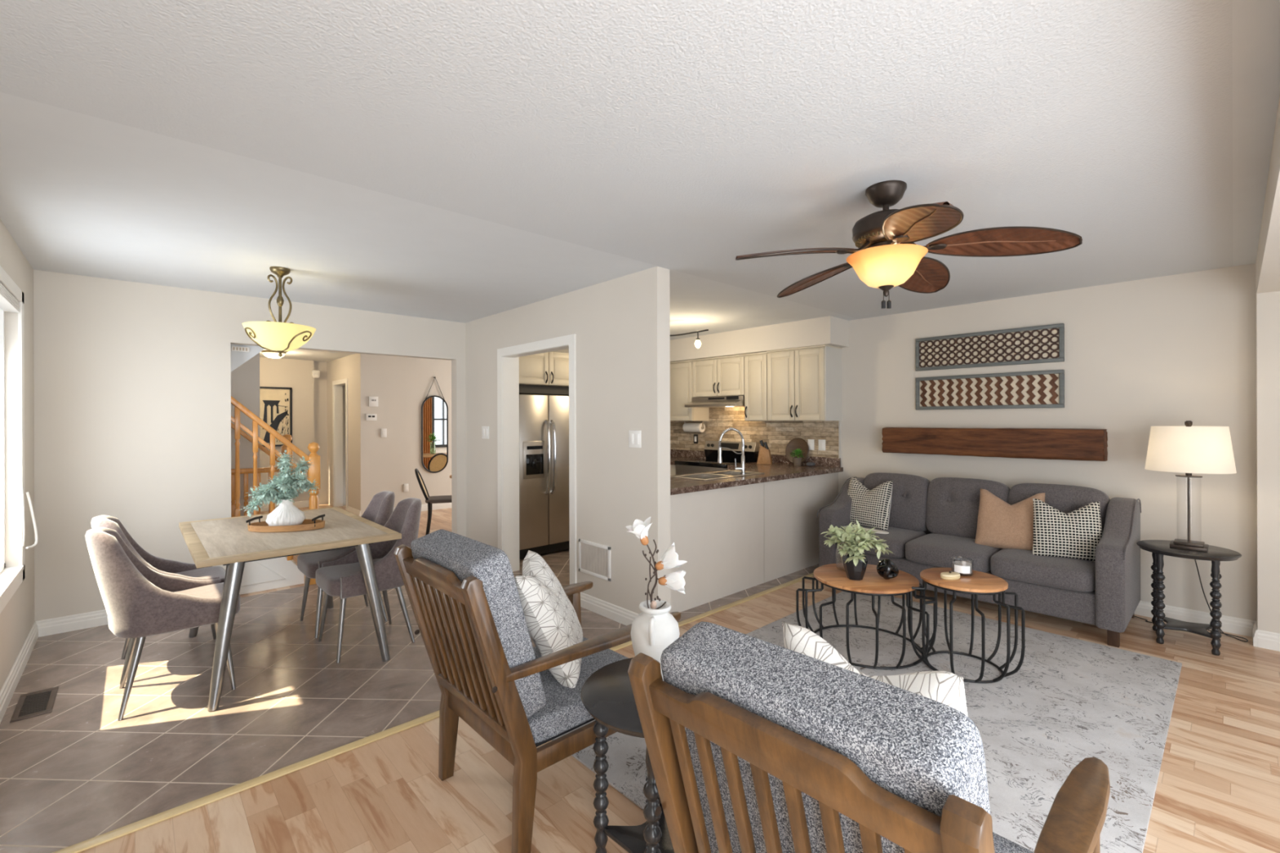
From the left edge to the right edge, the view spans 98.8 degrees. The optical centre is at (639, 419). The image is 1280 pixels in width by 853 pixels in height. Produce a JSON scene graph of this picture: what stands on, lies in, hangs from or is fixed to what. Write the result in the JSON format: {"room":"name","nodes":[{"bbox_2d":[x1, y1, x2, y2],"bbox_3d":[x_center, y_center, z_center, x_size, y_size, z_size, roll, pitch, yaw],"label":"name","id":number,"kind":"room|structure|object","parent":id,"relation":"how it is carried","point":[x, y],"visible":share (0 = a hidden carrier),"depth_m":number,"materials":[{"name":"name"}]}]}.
{"room":"living room","nodes":[
{"label":"living room","id":0,"kind":"room"},
{"bbox_2d":[0,218,34,690],"bbox_3d":[-1.682,0.215,1.018,0.120,2.440,7.020,0,0,-43],"label":"wall","id":1,"kind":"structure","parent":0,"point":[17,617],"depth_m":3.13,"materials":[{"name":"paint"}]},
{"bbox_2d":[0,265,24,613],"bbox_3d":[-3.270,0.092,2.752,0.140,1.675,1.130,0,0,-43],"label":"window","id":2,"kind":"structure","parent":1,"relation":"in","point":[11,578],"depth_m":3.08,"materials":[{"name":"white plastic"}]},
{"bbox_2d":[0,282,19,312],"bbox_3d":[-3.243,-0.641,2.764,0.060,0.058,0.950,0,0,-43],"label":"blind","id":3,"kind":"object","parent":2,"relation":"attached to","point":[8,303],"visible":1,"depth_m":2.92,"materials":[{"name":"white plastic"}]},
{"bbox_2d":[21,488,37,548],"bbox_3d":[-3.529,0.568,3.157,0.033,0.359,0.234,0,0,-34],"label":"window crank","id":4,"kind":"structure","parent":2,"relation":"attached to","point":[27,492],"depth_m":3.21,"materials":[{"name":"white plastic"}]},
{"bbox_2d":[0,621,38,723],"bbox_3d":[-1.668,1.383,1.110,0.018,0.105,6.900,0,0,-43],"label":"baseboard","id":5,"kind":"structure","parent":1,"relation":"attached to","point":[11,683],"depth_m":3.00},
{"bbox_2d":[231,352,260,516],"bbox_3d":[-5.927,0.228,6.144,2.230,2.440,3.830,0,0,-43],"label":"wall","id":6,"kind":"structure","parent":0,"point":[245,379],"depth_m":5.42,"materials":[{"name":"paint"}]},
{"bbox_2d":[231,344,264,371],"bbox_3d":[-3.812,-0.429,4.744,0.840,1.140,1.080,0,0,-43],"label":"ceiling","id":7,"kind":"structure","parent":6,"relation":"attached to","point":[237,358],"depth_m":4.51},
{"bbox_2d":[33,269,466,621],"bbox_3d":[-2.953,0.219,4.705,3.255,2.440,0.120,0,0,-43],"label":"wall","id":8,"kind":"structure","parent":0,"point":[132,380],"depth_m":4.00,"materials":[{"name":"paint"}]},
{"bbox_2d":[35,609,108,637],"bbox_3d":[-3.623,1.388,3.988,1.053,0.105,0.018,0,0,-43],"label":"baseboard","id":9,"kind":"structure","parent":8,"relation":"attached to","point":[98,618],"depth_m":3.74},
{"bbox_2d":[259,357,327,504],"bbox_3d":[-5.885,0.228,8.973,1.670,2.440,0.270,0,0,-43],"label":"wall","id":10,"kind":"structure","parent":0,"point":[309,394],"depth_m":9.08,"materials":[{"name":"paint"}]},
{"bbox_2d":[259,386,292,446],"bbox_3d":[-6.005,-0.050,8.652,0.880,0.955,0.030,0,0,-43],"label":"framed picture","id":11,"kind":"object","parent":10,"relation":"attached to","point":[275,402],"visible":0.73,"depth_m":8.81,"materials":[{"name":"paper"}]},
{"bbox_2d":[260,500,309,511],"bbox_3d":[-5.923,1.395,8.738,1.290,0.105,0.018,0,0,-43],"label":"baseboard","id":12,"kind":"structure","parent":10,"relation":"attached to","point":[298,504],"depth_m":9.00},
{"bbox_2d":[342,385,346,505],"bbox_3d":[-4.294,0.223,9.048,0.830,2.440,1.480,0,0,-43],"label":"wall","id":13,"kind":"structure","parent":0,"point":[344,386],"depth_m":9.27,"materials":[{"name":"paint"}]},
{"bbox_2d":[326,353,369,516],"bbox_3d":[-4.704,0.224,8.792,0.120,2.440,1.900,0,0,-43],"label":"wall","id":14,"kind":"structure","parent":0,"point":[355,367],"depth_m":8.27,"materials":[{"name":"paint"}]},
{"bbox_2d":[332,377,347,511],"bbox_3d":[-4.790,0.399,8.875,0.135,2.090,0.840,0,0,-43],"label":"trim","id":15,"kind":"structure","parent":14,"relation":"attached to","point":[337,390],"depth_m":9.11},
{"bbox_2d":[368,354,451,507],"bbox_3d":[-2.576,0.218,9.546,4.030,2.440,0.120,0,0,-43],"label":"wall","id":16,"kind":"structure","parent":0,"point":[401,385],"depth_m":8.47,"materials":[{"name":"paint"}]},
{"bbox_2d":[393,502,451,511],"bbox_3d":[-2.562,1.385,9.461,3.930,0.105,0.018,0,0,-43],"label":"baseboard","id":17,"kind":"structure","parent":16,"relation":"attached to","point":[441,505],"depth_m":8.81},
{"bbox_2d":[421,377,448,472],"bbox_3d":[-3.286,0.080,8.789,0.432,1.542,0.029,0,0,-43],"label":"oval mirror","id":18,"kind":"object","parent":16,"relation":"attached to","point":[434,409],"visible":1,"depth_m":8.79,"materials":[{"name":"mirror"}]},
{"bbox_2d":[552,348,568,353],"bbox_3d":[-0.456,0.211,7.311,3.950,2.440,0.120,0,0,-43],"label":"wall","id":19,"kind":"structure","parent":0,"point":[567,349],"depth_m":6.78,"materials":[{"name":"paint"}]},
{"bbox_2d":[518,351,568,386],"bbox_3d":[-1.156,-0.546,6.054,1.080,0.360,0.740,0,0,-43],"label":"upper cabinet","id":20,"kind":"object","parent":19,"relation":"attached to","point":[549,368],"visible":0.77,"depth_m":5.75,"materials":[{"name":"beige wood"}]},
{"bbox_2d":[519,384,568,395],"bbox_3d":[-1.205,-0.321,6.089,1.055,0.086,0.580,0,0,-43],"label":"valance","id":21,"kind":"object","parent":20,"relation":"attached to","point":[523,389],"visible":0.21,"depth_m":5.87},
{"bbox_2d":[465,266,671,613],"bbox_3d":[-0.857,0.213,4.782,0.170,2.440,3.050,0,0,-43],"label":"wall","id":22,"kind":"structure","parent":0,"point":[621,326],"depth_m":3.97,"materials":[{"name":"paint"}]},
{"bbox_2d":[481,426,488,439],"bbox_3d":[-1.511,0.123,5.356,0.012,0.122,0.140,0,0,-43],"label":"light switch","id":23,"kind":"object","parent":22,"relation":"attached to","point":[485,429],"visible":1,"depth_m":5.35,"materials":[{"name":"white plastic"}]},
{"bbox_2d":[497,333,576,584],"bbox_3d":[-0.855,0.383,4.770,0.185,2.100,1.230,0,0,-43],"label":"trim","id":24,"kind":"structure","parent":22,"relation":"attached to","point":[508,359],"depth_m":5.12,"materials":[{"name":"wood"}]},
{"bbox_2d":[578,538,611,581],"bbox_3d":[-0.341,1.041,4.093,0.012,0.250,0.380,0,0,-43],"label":"air vent","id":25,"kind":"object","parent":22,"relation":"in","point":[594,558],"visible":1,"depth_m":4.08,"materials":[{"name":"white plastic"}]},
{"bbox_2d":[580,591,638,626],"bbox_3d":[-0.195,1.378,3.930,0.018,0.105,0.895,0,0,-43],"label":"baseboard","id":26,"kind":"structure","parent":22,"relation":"attached to","point":[620,615],"depth_m":3.96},
{"bbox_2d":[628,430,641,448],"bbox_3d":[-0.036,0.131,3.760,0.012,0.118,0.123,0,0,-43],"label":"light switch","id":27,"kind":"object","parent":22,"relation":"attached to","point":[634,436],"visible":1,"depth_m":3.75,"materials":[{"name":"white plastic"}]},
{"bbox_2d":[0,0,1279,362],"bbox_3d":[-1.791,-1.035,5.768,8.000,0.060,11.100,0,0,-43],"label":"ceiling","id":28,"kind":"structure","parent":0,"point":[691,137],"depth_m":2.00,"materials":[{"name":"white"}]},
{"bbox_2d":[261,350,286,358],"bbox_3d":[-5.313,-0.944,7.959,0.300,0.100,0.300,0,0,-43],"label":"hall ceiling light","id":29,"kind":"object","parent":28,"relation":"attached to","point":[272,354],"visible":0.8,"depth_m":7.86,"materials":[{"name":"white glass"}]},
{"bbox_2d":[242,266,315,357],"bbox_3d":[-2.385,-0.709,3.635,0.410,0.588,0.410,0,0,-43],"label":"pendant light","id":30,"kind":"object","parent":28,"relation":"hanging from","point":[280,337],"visible":1,"depth_m":3.56,"materials":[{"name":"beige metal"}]},
{"bbox_2d":[670,328,708,348],"bbox_3d":[0.187,-0.867,5.585,1.016,0.288,0.119,0,0,5],"label":"track light","id":31,"kind":"object","parent":28,"relation":"hanging from","point":[697,344],"visible":0.34,"depth_m":5.53,"materials":[{"name":"black metal"}]},
{"bbox_2d":[735,180,1082,308],"bbox_3d":[1.017,-0.751,2.388,1.247,0.525,1.304,0,0,-8],"label":"ceiling fan","id":32,"kind":"object","parent":28,"relation":"hanging from","point":[887,256],"visible":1,"depth_m":2.28,"materials":[{"name":"wood"}]},
{"bbox_2d":[0,503,1279,852],"bbox_3d":[-1.268,1.459,5.209,8.000,0.050,12.620,0,0,-43],"label":"floor","id":33,"kind":"structure","parent":0,"point":[74,773],"depth_m":2.41,"materials":[{"name":"wood"}]},
{"bbox_2d":[9,686,58,722],"bbox_3d":[-3.061,1.436,2.777,0.136,0.006,0.350,0,0,-43],"label":"floor vent","id":34,"kind":"object","parent":33,"relation":"in","point":[42,702],"visible":1,"depth_m":2.77,"materials":[{"name":"brown metal"}]},
{"bbox_2d":[90,515,225,684],"bbox_3d":[-2.839,0.991,3.263,0.607,0.899,0.504,0,0,-43],"label":"dining chair","id":35,"kind":"object","parent":33,"relation":"on","point":[166,566],"visible":0.26,"depth_m":3.31,"materials":[{"name":"fabric"}]},
{"bbox_2d":[84,527,240,720],"bbox_3d":[-2.506,0.990,2.903,0.607,0.899,0.504,0,0,-43],"label":"dining chair","id":36,"kind":"object","parent":33,"relation":"on","point":[140,602],"visible":0.86,"depth_m":2.69,"materials":[{"name":"fabric"}]},
{"bbox_2d":[231,395,320,595],"bbox_3d":[-4.118,0.259,4.400,2.501,2.366,1.146,0,0,-43],"label":"staircase","id":37,"kind":"structure","parent":33,"relation":"on","point":[278,572],"depth_m":4.66,"materials":[{"name":"brown wood"}]},
{"bbox_2d":[178,506,401,711],"bbox_3d":[-2.241,1.060,3.454,0.950,0.762,1.400,0,0,-43],"label":"dining table","id":38,"kind":"object","parent":33,"relation":"on","point":[228,542],"visible":0.92,"depth_m":3.12,"materials":[{"name":"brown wood"}]},
{"bbox_2d":[245,514,324,532],"bbox_3d":[-2.198,0.641,3.413,0.436,0.078,0.227,0,0,-8],"label":"serving tray","id":39,"kind":"object","parent":38,"relation":"on","point":[314,523],"visible":0.91,"depth_m":3.34,"materials":[{"name":"brown wood"}]},
{"bbox_2d":[265,498,306,526],"bbox_3d":[-2.202,0.582,3.410,0.212,0.180,0.212,0,0,-43],"label":"ribbed vase","id":40,"kind":"object","parent":39,"relation":"on","point":[286,513],"visible":0.81,"depth_m":3.35,"materials":[{"name":"white ceramic"}]},
{"bbox_2d":[240,449,319,517],"bbox_3d":[-2.253,0.391,3.402,0.451,0.418,0.269,0,0,-1],"label":"eucalyptus stems","id":41,"kind":"object","parent":40,"relation":"in","point":[282,487],"visible":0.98,"depth_m":3.38,"materials":[{"name":"green plant"}]},
{"bbox_2d":[297,490,395,638],"bbox_3d":[-2.085,0.989,3.946,0.607,0.899,0.504,0,0,-43],"label":"dining chair","id":42,"kind":"object","parent":33,"relation":"on","point":[380,509],"visible":0.37,"depth_m":3.91,"materials":[{"name":"fabric"}]},
{"bbox_2d":[315,497,422,662],"bbox_3d":[-1.739,0.988,3.578,0.607,0.899,0.504,0,0,-43],"label":"dining chair","id":43,"kind":"object","parent":33,"relation":"on","point":[342,577],"visible":0.72,"depth_m":3.51,"materials":[{"name":"fabric"}]},
{"bbox_2d":[414,468,451,535],"bbox_3d":[-2.521,1.021,6.879,0.563,0.838,0.430,0,0,-19],"label":"cane chair","id":44,"kind":"object","parent":33,"relation":"on","point":[429,500],"visible":0.82,"depth_m":6.69,"materials":[{"name":"black metal"}]},
{"bbox_2d":[53,573,813,852],"bbox_3d":[0.022,1.425,3.587,5.865,0.009,0.050,0,0,-43],"label":"trim","id":45,"kind":"structure","parent":33,"relation":"on","point":[118,833],"depth_m":2.19,"materials":[{"name":"brown wood"}]},
{"bbox_2d":[393,528,680,852],"bbox_3d":[-0.382,0.927,2.177,0.940,1.008,0.672,0,0,-43],"label":"armchair","id":46,"kind":"object","parent":33,"relation":"on","point":[462,592],"visible":0.84,"depth_m":1.85,"materials":[{"name":"brown wood"}]},
{"bbox_2d":[410,528,546,719],"bbox_3d":[-0.596,0.722,1.980,0.277,0.596,0.545,0,0,-43],"label":"cushion","id":47,"kind":"object","parent":46,"relation":"on","point":[447,628],"depth_m":1.84,"materials":[{"name":"fabric"}]},
{"bbox_2d":[515,550,582,688],"bbox_3d":[-0.373,0.802,2.274,0.268,0.428,0.480,0,0,-4],"label":"throw pillow","id":48,"kind":"object","parent":46,"relation":"on","point":[553,623],"visible":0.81,"depth_m":2.08,"materials":[{"name":"fabric"}]},
{"bbox_2d":[527,636,629,743],"bbox_3d":[-0.341,1.050,2.215,0.610,0.107,0.540,0,0,-43],"label":"seat cushion","id":49,"kind":"object","parent":46,"relation":"on","point":[564,711],"depth_m":1.97,"materials":[{"name":"fabric"}]},
{"bbox_2d":[519,394,569,559],"bbox_3d":[-1.088,0.573,6.073,0.910,1.680,0.759,0,0,-43],"label":"refrigerator","id":50,"kind":"object","parent":33,"relation":"on","point":[544,420],"visible":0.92,"depth_m":5.73,"materials":[{"name":"silver metal"}]},
{"bbox_2d":[580,657,674,852],"bbox_3d":[0.056,1.130,1.696,0.475,0.600,0.475,0,0,-17],"label":"side table","id":51,"kind":"object","parent":33,"relation":"on","point":[606,695],"visible":0.44,"depth_m":1.70,"materials":[{"name":"black paint"}]},
{"bbox_2d":[603,804,674,852],"bbox_3d":[0.057,1.330,1.696,0.240,0.016,0.343,0,0,-29],"label":"shelf","id":52,"kind":"object","parent":51,"relation":"attached to","point":[631,838],"depth_m":1.74,"materials":[{"name":"black paint"}]},
{"bbox_2d":[630,600,679,680],"bbox_3d":[0.049,0.712,1.761,0.158,0.236,0.158,0,0,-34],"label":"vase","id":53,"kind":"object","parent":51,"relation":"on","point":[653,630],"visible":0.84,"depth_m":1.71,"materials":[{"name":"white ceramic"}]},
{"bbox_2d":[626,516,687,608],"bbox_3d":[0.051,0.483,1.748,0.199,0.336,0.080,0,0,3],"label":"branch","id":54,"kind":"object","parent":53,"relation":"in","point":[675,580],"visible":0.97,"depth_m":1.74,"materials":[{"name":"white plant"}]},
{"bbox_2d":[670,464,675,475],"bbox_3d":[0.297,0.935,7.160,0.590,0.788,1.080,0,0,-43],"label":"base cabinet","id":55,"kind":"object","parent":33,"relation":"on","point":[673,468],"visible":0.07,"depth_m":6.62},
{"bbox_2d":[670,448,705,465],"bbox_3d":[0.286,0.469,7.149,0.640,0.140,1.085,0,0,-43],"label":"countertop","id":56,"kind":"structure","parent":55,"relation":"on","point":[675,455],"depth_m":7.16,"materials":[{"name":"brown stone"}]},
{"bbox_2d":[674,440,758,475],"bbox_3d":[0.906,0.835,6.450,0.640,1.145,0.766,0,0,-43],"label":"stove","id":57,"kind":"object","parent":33,"relation":"on","point":[710,464],"visible":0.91,"depth_m":6.43,"materials":[{"name":"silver metal"}]},
{"bbox_2d":[674,457,757,468],"bbox_3d":[0.897,0.505,6.443,0.620,0.045,0.766,0,0,-43],"label":"cooktop","id":58,"kind":"object","parent":57,"relation":"in","point":[707,463],"depth_m":6.34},
{"bbox_2d":[551,591,1182,852],"bbox_3d":[1.329,1.419,2.854,3.090,0.012,1.985,0,0,-43],"label":"rug","id":59,"kind":"object","parent":33,"relation":"on","point":[1069,700],"visible":0.36,"depth_m":2.67,"materials":[{"name":"carpet"}]},
{"bbox_2d":[795,563,937,669],"bbox_3d":[1.405,1.192,3.424,0.808,0.440,0.807,0,0,-43],"label":"coffee table","id":60,"kind":"object","parent":59,"relation":"on","point":[873,584],"visible":0.84,"depth_m":3.27,"materials":[{"name":"brown wood"}]},
{"bbox_2d":[841,552,867,580],"bbox_3d":[1.319,0.882,3.360,0.147,0.180,0.149,0,0,-43],"label":"vase","id":61,"kind":"object","parent":60,"relation":"on","point":[853,572],"visible":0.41,"depth_m":3.31,"materials":[{"name":"ceramic"}]},
{"bbox_2d":[821,520,893,566],"bbox_3d":[1.329,0.738,3.324,0.457,0.248,0.240,0,0,2],"label":"stems","id":62,"kind":"object","parent":61,"relation":"in","point":[855,541],"visible":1,"depth_m":3.32,"materials":[{"name":"green plant"}]},
{"bbox_2d":[876,558,898,579],"bbox_3d":[1.508,0.909,3.338,0.123,0.126,0.126,0,0,-43],"label":"ornament","id":63,"kind":"object","parent":60,"relation":"on","point":[886,568],"visible":1,"depth_m":3.30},
{"bbox_2d":[907,567,1025,683],"bbox_3d":[1.840,1.155,3.126,0.559,0.512,0.582,0,0,-43],"label":"coffee table","id":64,"kind":"object","parent":59,"relation":"on","point":[976,583],"visible":0.92,"depth_m":3.03,"materials":[{"name":"brown wood"}]},
{"bbox_2d":[940,571,959,580],"bbox_3d":[1.757,0.878,3.104,0.118,0.042,0.071,0,0,-13],"label":"trinket box","id":65,"kind":"object","parent":64,"relation":"on","point":[949,575],"visible":1,"depth_m":3.08,"materials":[{"name":"brown wood"}]},
{"bbox_2d":[952,560,972,573],"bbox_3d":[1.877,0.854,3.195,0.113,0.090,0.112,0,0,-43],"label":"jar candle","id":66,"kind":"object","parent":64,"relation":"on","point":[962,567],"visible":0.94,"depth_m":3.16,"materials":[{"name":"clear glass"}]},
{"bbox_2d":[627,621,1110,852],"bbox_3d":[0.531,0.924,1.189,0.940,1.008,0.672,0,0,-43],"label":"armchair","id":67,"kind":"object","parent":33,"relation":"on","point":[754,745],"visible":1,"depth_m":0.91,"materials":[{"name":"brown wood"}]},
{"bbox_2d":[660,621,991,852],"bbox_3d":[0.317,0.719,0.992,0.277,0.596,0.545,0,0,-43],"label":"cushion","id":68,"kind":"object","parent":67,"relation":"on","point":[916,753],"depth_m":0.90,"materials":[{"name":"fabric"}]},
{"bbox_2d":[782,621,968,716],"bbox_3d":[0.554,0.746,1.281,0.222,0.485,0.455,0,0,-41],"label":"throw pillow","id":69,"kind":"object","parent":67,"relation":"on","point":[947,688],"visible":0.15,"depth_m":1.17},
{"bbox_2d":[992,832,1033,852],"bbox_3d":[0.572,1.047,1.226,0.610,0.107,0.540,0,0,-43],"label":"seat cushion","id":70,"kind":"object","parent":67,"relation":"on","point":[1002,845],"depth_m":1.29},
{"bbox_2d":[817,472,1141,647],"bbox_3d":[2.593,0.954,4.415,0.871,0.938,2.067,0,0,-43],"label":"sofa","id":71,"kind":"object","parent":33,"relation":"on","point":[933,524],"visible":0.71,"depth_m":3.99,"materials":[{"name":"grey fabric"}]},
{"bbox_2d":[847,476,893,529],"bbox_3d":[2.059,0.758,4.963,0.209,0.442,0.460,0,0,-33],"label":"sofa pillow","id":72,"kind":"object","parent":71,"relation":"on","point":[872,508],"visible":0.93,"depth_m":4.86,"materials":[{"name":"beige fabric"}]},
{"bbox_2d":[837,526,925,558],"bbox_3d":[2.110,1.040,4.785,0.652,0.173,0.566,0,0,-43],"label":"seat cushion","id":73,"kind":"object","parent":71,"relation":"on","point":[897,538],"depth_m":4.54,"materials":[{"name":"grey fabric"}]},
{"bbox_2d":[863,472,930,531],"bbox_3d":[2.322,0.741,4.981,0.266,0.510,0.576,0,0,-43],"label":"cushion","id":74,"kind":"object","parent":71,"relation":"on","point":[910,497],"depth_m":4.82,"materials":[{"name":"grey fabric"}]},
{"bbox_2d":[905,533,1003,572],"bbox_3d":[2.505,1.038,4.357,0.652,0.173,0.591,0,0,-43],"label":"seat cushion","id":75,"kind":"object","parent":71,"relation":"on","point":[931,550],"depth_m":4.19,"materials":[{"name":"grey fabric"}]},
{"bbox_2d":[925,477,1010,538],"bbox_3d":[2.717,0.740,4.553,0.266,0.510,0.601,0,0,-43],"label":"cushion","id":76,"kind":"object","parent":71,"relation":"on","point":[952,504],"depth_m":4.52,"materials":[{"name":"grey fabric"}]},
{"bbox_2d":[974,488,1044,551],"bbox_3d":[2.801,0.762,4.145,0.460,0.442,0.205,0,0,42],"label":"sofa pillow","id":77,"kind":"object","parent":71,"relation":"on","point":[1001,524],"visible":0.84,"depth_m":4.11,"materials":[{"name":"beige fabric"}]},
{"bbox_2d":[990,548,1095,591],"bbox_3d":[2.912,1.037,3.916,0.652,0.173,0.601,0,0,-43],"label":"seat cushion","id":78,"kind":"object","parent":71,"relation":"on","point":[1014,566],"depth_m":3.71,"materials":[{"name":"grey fabric"}]},
{"bbox_2d":[1008,483,1110,531],"bbox_3d":[3.124,0.738,4.113,0.266,0.510,0.611,0,0,-43],"label":"cushion","id":79,"kind":"object","parent":71,"relation":"on","point":[1067,499],"depth_m":4.02,"materials":[{"name":"grey fabric"}]},
{"bbox_2d":[1032,498,1102,562],"bbox_3d":[2.986,0.771,3.830,0.420,0.409,0.170,0,0,28],"label":"sofa pillow","id":80,"kind":"object","parent":71,"relation":"on","point":[1077,534],"visible":0.92,"depth_m":3.79,"materials":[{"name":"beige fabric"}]},
{"bbox_2d":[1136,539,1241,655],"bbox_3d":[3.493,1.119,3.503,0.475,0.602,0.475,0,0,22],"label":"side table","id":81,"kind":"object","parent":33,"relation":"on","point":[1158,548],"visible":0.99,"depth_m":3.46,"materials":[{"name":"black paint"}]},
{"bbox_2d":[1163,617,1212,638],"bbox_3d":[3.482,1.320,3.507,0.299,0.016,0.287,0,0,-43],"label":"shelf","id":82,"kind":"object","parent":81,"relation":"attached to","point":[1171,624],"depth_m":3.47,"materials":[{"name":"black paint"}]},
{"bbox_2d":[1144,420,1248,642],"bbox_3d":[3.587,0.712,3.535,0.568,1.414,0.475,0,0,-43],"label":"table lamp","id":83,"kind":"object","parent":81,"relation":"on","point":[1188,449],"depth_m":3.39,"materials":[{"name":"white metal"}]},
{"bbox_3d":[0.709,0.934,5.152,2.710,0.788,0.850,0,0,-43],"label":"base cabinet","id":84,"kind":"object","parent":33,"relation":"on","visible":0},
{"bbox_2d":[670,454,843,495],"bbox_3d":[0.756,0.468,5.101,2.728,0.140,1.000,0,0,-43],"label":"countertop","id":85,"kind":"structure","parent":84,"relation":"on","point":[781,468],"depth_m":5.12,"materials":[{"name":"brown stone"}]},
{"bbox_2d":[670,470,764,480],"bbox_3d":[0.701,0.567,4.873,0.840,0.162,0.390,0,0,-43],"label":"sink","id":86,"kind":"object","parent":85,"relation":"in","point":[728,473],"visible":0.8,"depth_m":4.92,"materials":[{"name":"silver metal"}]},
{"bbox_2d":[717,427,746,474],"bbox_3d":[0.821,0.277,4.912,0.252,0.418,0.054,0,0,8],"label":"kitchen faucet","id":87,"kind":"object","parent":85,"relation":"on","point":[742,468],"visible":1,"depth_m":4.90,"materials":[{"name":"silver metal"}]},
{"bbox_2d":[756,440,772,464],"bbox_3d":[1.387,0.358,6.098,0.160,0.264,0.100,0,0,22],"label":"knife block","id":88,"kind":"object","parent":85,"relation":"on","point":[764,455],"visible":1,"depth_m":6.06,"materials":[{"name":"brown wood"}]},
{"bbox_2d":[789,448,804,466],"bbox_3d":[1.684,0.395,5.874,0.158,0.187,0.175,0,0,-43],"label":"potted herb","id":89,"kind":"object","parent":85,"relation":"on","point":[797,460],"visible":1,"depth_m":5.84,"materials":[{"name":"green plant"}]},
{"bbox_2d":[785,437,808,463],"bbox_3d":[1.715,0.340,5.987,0.068,0.286,0.290,0,0,-43],"label":"wooden plate","id":90,"kind":"object","parent":85,"relation":"on","point":[795,443],"visible":0.74,"depth_m":6.00,"materials":[{"name":"brown wood"}]},
{"bbox_2d":[670,472,838,612],"bbox_3d":[1.032,0.983,4.803,2.730,0.888,0.080,0,0,-43],"label":"wall","id":91,"kind":"structure","parent":0,"point":[733,540],"depth_m":4.60,"materials":[{"name":"paint"}]},
{"bbox_2d":[670,315,848,362],"bbox_3d":[0.997,-0.878,6.566,0.380,0.270,2.950,0,0,-43],"label":"wall","id":92,"kind":"structure","parent":0,"point":[831,331],"depth_m":5.89,"materials":[{"name":"paint"}]},
{"bbox_2d":[670,263,1256,621],"bbox_3d":[2.117,0.204,5.713,0.138,2.440,5.720,0,0,-43],"label":"wall","id":93,"kind":"structure","parent":0,"point":[1171,350],"depth_m":4.07,"materials":[{"name":"paint"}]},
{"bbox_2d":[670,360,709,421],"bbox_3d":[0.586,-0.362,7.021,0.370,0.751,0.483,0,0,-43],"label":"upper cabinet","id":94,"kind":"object","parent":93,"relation":"attached to","point":[681,371],"visible":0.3,"depth_m":6.87,"materials":[{"name":"beige wood"}]},
{"bbox_2d":[682,421,705,432],"bbox_3d":[0.688,0.084,7.007,0.116,0.143,0.320,0,0,-43],"label":"paper towel holder","id":95,"kind":"object","parent":94,"relation":"attached to","point":[687,427],"visible":0.98,"depth_m":6.94,"materials":[{"name":"paper"}]},
{"bbox_2d":[691,354,745,397],"bbox_3d":[1.016,-0.509,6.554,0.370,0.461,0.783,0,0,-43],"label":"upper cabinet","id":96,"kind":"object","parent":93,"relation":"attached to","point":[717,376],"visible":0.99,"depth_m":6.43,"materials":[{"name":"beige wood"}]},
{"bbox_2d":[684,395,744,408],"bbox_3d":[0.976,-0.213,6.518,0.480,0.120,0.770,0,0,-43],"label":"range hood","id":97,"kind":"object","parent":96,"relation":"attached to","point":[726,401],"visible":0.86,"depth_m":6.38,"materials":[{"name":"silver metal"}]},
{"bbox_2d":[743,351,768,421],"bbox_3d":[1.385,-0.365,6.155,0.370,0.751,0.298,0,0,-43],"label":"upper cabinet","id":98,"kind":"object","parent":93,"relation":"attached to","point":[755,363],"visible":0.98,"depth_m":6.05,"materials":[{"name":"beige wood"}]},
{"bbox_2d":[766,344,842,421],"bbox_3d":[1.720,-0.368,5.793,0.370,0.756,0.685,0,0,-43],"label":"upper cabinet","id":99,"kind":"object","parent":93,"relation":"attached to","point":[804,384],"visible":1,"depth_m":5.62,"materials":[{"name":"beige wood"}]},
{"bbox_2d":[915,323,1064,371],"bbox_3d":[2.951,-0.607,4.709,0.029,0.300,1.110,0,0,-43],"label":"wall panel","id":100,"kind":"object","parent":93,"relation":"attached to","point":[1044,344],"visible":1,"depth_m":4.66,"materials":[{"name":"wood"}]},
{"bbox_2d":[915,369,1064,409],"bbox_3d":[2.953,-0.244,4.709,0.029,0.300,1.110,0,0,-43],"label":"wall panel","id":101,"kind":"object","parent":93,"relation":"attached to","point":[1038,388],"visible":1,"depth_m":4.65,"materials":[{"name":"wood"}]},
{"bbox_2d":[881,426,1107,461],"bbox_3d":[2.902,0.189,4.654,0.181,0.243,1.618,0,0,-43],"label":"floating shelf","id":102,"kind":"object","parent":93,"relation":"attached to","point":[1068,444],"depth_m":4.47,"materials":[{"name":"wood"}]},
{"bbox_2d":[1134,600,1256,636],"bbox_3d":[3.101,1.368,4.562,0.018,0.105,2.700,0,0,-43],"label":"baseboard","id":103,"kind":"structure","parent":93,"relation":"attached to","point":[1231,624],"depth_m":3.76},
{"bbox_2d":[1255,261,1279,633],"bbox_3d":[4.503,0.167,2.988,0.330,2.500,1.520,0,0,-43],"label":"wall","id":104,"kind":"structure","parent":0,"point":[1267,304],"depth_m":3.40,"materials":[{"name":"paint"}]},
{"bbox_2d":[1252,622,1257,647],"bbox_3d":[3.926,1.366,3.500,0.208,0.105,0.018,0,0,-43],"label":"baseboard","id":105,"kind":"structure","parent":104,"relation":"attached to","point":[1255,631],"depth_m":3.43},
{"bbox_2d":[1257,629,1279,651],"bbox_3d":[4.338,1.365,2.914,0.018,0.105,1.400,0,0,-43],"label":"baseboard","id":106,"kind":"structure","parent":104,"relation":"attached to","point":[1266,640],"depth_m":3.39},
{"bbox_2d":[1256,95,1279,293],"bbox_3d":[2.257,-0.932,0.917,5.775,0.290,1.520,0,0,-43],"label":"wall header","id":107,"kind":"structure","parent":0,"point":[1268,257],"depth_m":2.40,"materials":[{"name":"paint"}]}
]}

